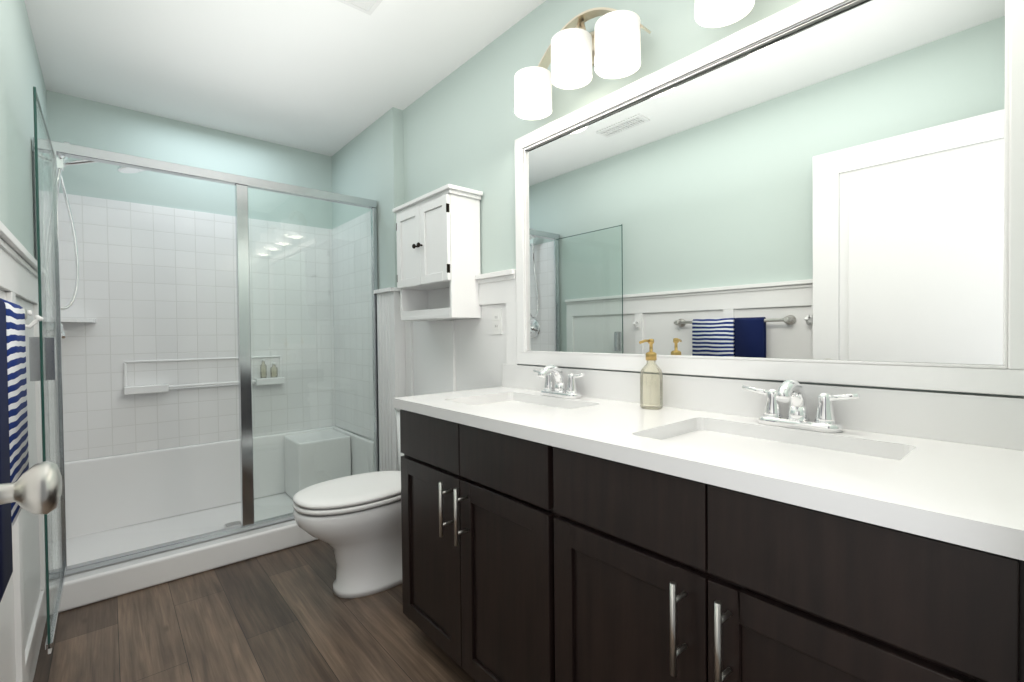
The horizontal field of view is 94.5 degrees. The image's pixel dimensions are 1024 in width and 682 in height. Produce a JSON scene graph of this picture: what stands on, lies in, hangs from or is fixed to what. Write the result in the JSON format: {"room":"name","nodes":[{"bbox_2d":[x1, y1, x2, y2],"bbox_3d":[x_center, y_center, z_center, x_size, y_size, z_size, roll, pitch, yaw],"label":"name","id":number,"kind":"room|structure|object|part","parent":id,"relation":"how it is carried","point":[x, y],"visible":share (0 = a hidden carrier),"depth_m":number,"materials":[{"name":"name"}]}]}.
{"room":"bathroom","nodes":[
{"label":"bathroom","id":0,"kind":"room"},
{"bbox_2d":[0,0,46,257],"bbox_3d":[-1.353,-0.099,1.158,0.100,2.460,3.760,-1,1,-41],"label":"wall","id":1,"kind":"structure","parent":0,"point":[21,75],"depth_m":1.66,"materials":[{"name":"green paint"}]},
{"bbox_2d":[0,298,28,601],"bbox_3d":[-0.999,0.170,0.897,0.074,0.523,0.716,-1,1,-41],"label":"towel","id":2,"kind":"object","parent":1,"relation":"attached to","point":[14,460],"visible":1,"depth_m":0.90,"materials":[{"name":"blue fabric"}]},
{"bbox_2d":[0,221,46,681],"bbox_3d":[-1.024,0.428,0.895,0.042,1.412,2.694,-1,1,-41],"label":"wainscoting","id":3,"kind":"structure","parent":1,"relation":"attached to","point":[23,613],"depth_m":1.54,"materials":[{"name":"white paint"}]},
{"bbox_2d":[25,310,43,328],"bbox_3d":[-1.426,-0.062,1.399,0.061,0.060,0.024,-1,1,-41],"label":"hooks","id":4,"kind":"object","parent":1,"relation":"attached to","point":[37,319],"visible":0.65,"depth_m":1.39,"materials":[{"name":"white paint"}]},
{"bbox_2d":[33,160,35,258],"bbox_3d":[-2.230,-0.069,2.268,0.008,1.457,0.716,-1,1,-41],"label":"trim","id":5,"kind":"structure","parent":1,"relation":"attached to","point":[34,209],"depth_m":1.99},
{"bbox_2d":[46,90,332,461],"bbox_3d":[-1.868,-0.125,3.126,1.675,2.460,0.100,-1,1,-41],"label":"wall","id":6,"kind":"structure","parent":0,"point":[73,120],"depth_m":2.91,"materials":[{"name":"green paint"}]},
{"bbox_2d":[58,193,334,461],"bbox_3d":[-1.895,-0.084,3.032,1.508,1.457,0.008,-1,1,-41],"label":"shower wall tile","id":7,"kind":"structure","parent":6,"relation":"attached to","point":[157,282],"depth_m":2.90,"materials":[{"name":"white tile"}]},
{"bbox_2d":[33,539,475,681],"bbox_3d":[-0.703,1.145,1.722,1.775,0.060,3.760,-1,1,-41],"label":"floor","id":8,"kind":"structure","parent":0,"point":[286,615],"depth_m":1.80,"materials":[{"name":"brown wood"}]},
{"bbox_2d":[29,86,378,653],"bbox_3d":[-1.427,0.083,2.489,1.530,2.056,1.456,-1,1,-41],"label":"shower","id":9,"kind":"object","parent":8,"relation":"on","point":[117,525],"visible":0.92,"depth_m":2.54,"materials":[{"name":"clear glass"}]},
{"bbox_3d":[-1.699,0.101,1.746,0.060,1.792,0.680,-1,1,-41],"label":"door frame","id":10,"kind":"part","parent":9,"relation":"part of","materials":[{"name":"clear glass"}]},
{"bbox_3d":[-1.696,0.088,1.743,0.006,1.745,0.663,-1,1,-41],"label":"glass door","id":11,"kind":"part","parent":9,"relation":"part of","materials":[{"name":"clear glass"}]},
{"bbox_2d":[51,317,96,322],"bbox_3d":[-2.340,-0.110,2.533,0.170,0.020,0.170,-1,1,-41],"label":"corner shelf","id":12,"kind":"object","parent":9,"relation":"attached to","point":[63,320],"depth_m":2.52,"materials":[{"name":"white ceramic"}]},
{"bbox_2d":[41,141,150,346],"bbox_3d":[-2.017,-0.456,2.326,0.404,0.960,0.208,-1,1,-41],"label":"shower head","id":13,"kind":"object","parent":9,"relation":"attached to","point":[61,162],"depth_m":2.25,"materials":[{"name":"silver metal"}]},
{"bbox_2d":[123,355,284,394],"bbox_3d":[-1.895,0.203,2.978,0.850,0.190,0.075,-1,1,-41],"label":"soap shelf","id":14,"kind":"object","parent":9,"relation":"attached to","point":[153,388],"depth_m":2.91,"materials":[{"name":"white tile"}]},
{"bbox_2d":[293,408,403,597],"bbox_3d":[-0.612,0.718,2.219,0.768,0.778,0.500,-1,1,-41],"label":"toilet","id":15,"kind":"object","parent":8,"relation":"on","point":[354,522],"visible":0.6,"depth_m":2.06,"materials":[{"name":"white ceramic"}]},
{"bbox_2d":[393,364,1023,681],"bbox_3d":[0.290,0.602,1.312,0.576,1.018,1.639,-1,1,-41],"label":"bathroom vanity","id":16,"kind":"object","parent":8,"relation":"on","point":[559,524],"visible":1,"depth_m":0.97,"materials":[{"name":"brown wood"}]},
{"bbox_2d":[639,339,662,409],"bbox_3d":[0.425,0.100,1.457,0.080,0.214,0.068,-1,1,-41],"label":"soap dispenser","id":17,"kind":"object","parent":16,"relation":"on","point":[651,355],"visible":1,"depth_m":1.47,"materials":[{"name":"clear glass"}]},
{"bbox_2d":[24,0,545,156],"bbox_3d":[-0.729,-1.374,1.683,1.775,0.060,3.760,-1,1,-41],"label":"ceiling","id":18,"kind":"structure","parent":0,"point":[331,78],"depth_m":2.24,"materials":[{"name":"white paint"}]},
{"bbox_2d":[337,0,382,14],"bbox_3d":[-0.587,-1.342,1.798,0.200,0.010,0.220,-1,1,-41],"label":"fan","id":19,"kind":"object","parent":18,"relation":"attached to","point":[368,7],"visible":1,"depth_m":1.88,"materials":[{"name":"white plastic"}]},
{"bbox_2d":[332,107,403,433],"bbox_3d":[-0.940,-0.136,3.202,0.165,2.460,0.990,-1,1,-41],"label":"wall","id":20,"kind":"structure","parent":0,"point":[367,162],"depth_m":2.90,"materials":[{"name":"green paint"}]},
{"bbox_2d":[332,212,373,439],"bbox_3d":[-1.089,-0.096,3.244,0.008,1.457,0.716,-1,1,-41],"label":"wall tile","id":21,"kind":"structure","parent":20,"relation":"attached to","point":[354,423],"depth_m":3.23,"materials":[{"name":"white tile"}]},
{"bbox_2d":[374,287,405,470],"bbox_3d":[-0.721,0.394,2.854,0.106,1.412,0.250,-1,1,-41],"label":"trim","id":22,"kind":"structure","parent":20,"relation":"attached to","point":[391,355],"depth_m":2.80,"materials":[{"name":"white paint"}]},
{"bbox_2d":[403,0,1023,397],"bbox_3d":[0.274,-0.127,1.833,0.100,2.460,2.670,-1,1,-41],"label":"wall","id":23,"kind":"structure","parent":0,"point":[464,125],"depth_m":2.10,"materials":[{"name":"green paint"}]},
{"bbox_2d":[392,184,482,320],"bbox_3d":[-0.387,-0.401,2.351,0.211,0.591,0.542,-1,1,-41],"label":"upper cabinet","id":24,"kind":"object","parent":23,"relation":"attached to","point":[438,250],"visible":1,"depth_m":2.22,"materials":[{"name":"white paint"}]},
{"bbox_2d":[405,269,519,396],"bbox_3d":[-0.302,0.396,2.415,0.042,1.412,1.002,-1,1,-41],"label":"wainscoting","id":25,"kind":"structure","parent":23,"relation":"attached to","point":[442,356],"depth_m":2.33,"materials":[{"name":"white paint"}]},
{"bbox_2d":[491,309,501,333],"bbox_3d":[-0.070,-0.088,2.144,0.007,0.114,0.070,-1,1,-41],"label":"electrical outlet","id":26,"kind":"object","parent":23,"relation":"attached to","point":[496,321],"visible":1,"depth_m":2.14,"materials":[{"name":"white plastic"}]},
{"bbox_2d":[514,7,650,119],"bbox_3d":[0.220,-1.005,1.656,0.179,0.271,0.545,-1,1,-41],"label":"sconce","id":27,"kind":"object","parent":23,"relation":"attached to","point":[609,47],"visible":1,"depth_m":1.59,"materials":[{"name":"white glass"}]},
{"bbox_2d":[695,0,753,27],"bbox_3d":[0.695,-1.001,1.101,0.179,0.271,0.545,-1,1,-41],"label":"sconce","id":28,"kind":"object","parent":23,"relation":"attached to","point":[714,13],"visible":0.93,"depth_m":1.30,"materials":[{"name":"white glass"}]},
{"bbox_2d":[515,0,1023,395],"bbox_3d":[0.512,-0.374,1.454,0.025,0.952,1.507,-1,1,-41],"label":"mirror","id":29,"kind":"object","parent":23,"relation":"attached to","point":[822,191],"visible":1,"depth_m":1.20,"materials":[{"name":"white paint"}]},
{"bbox_3d":[0.473,-0.105,0.312,1.575,2.460,0.100,-1,1,-41],"label":"wall","id":30,"kind":"structure","parent":0,"visible":0},
{"bbox_2d":[0,461,61,514],"bbox_3d":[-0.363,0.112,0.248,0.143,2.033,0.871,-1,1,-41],"label":"door knob","id":31,"kind":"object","parent":30,"relation":"in","point":[35,489],"depth_m":0.54,"materials":[{"name":"silver metal"}]}
]}

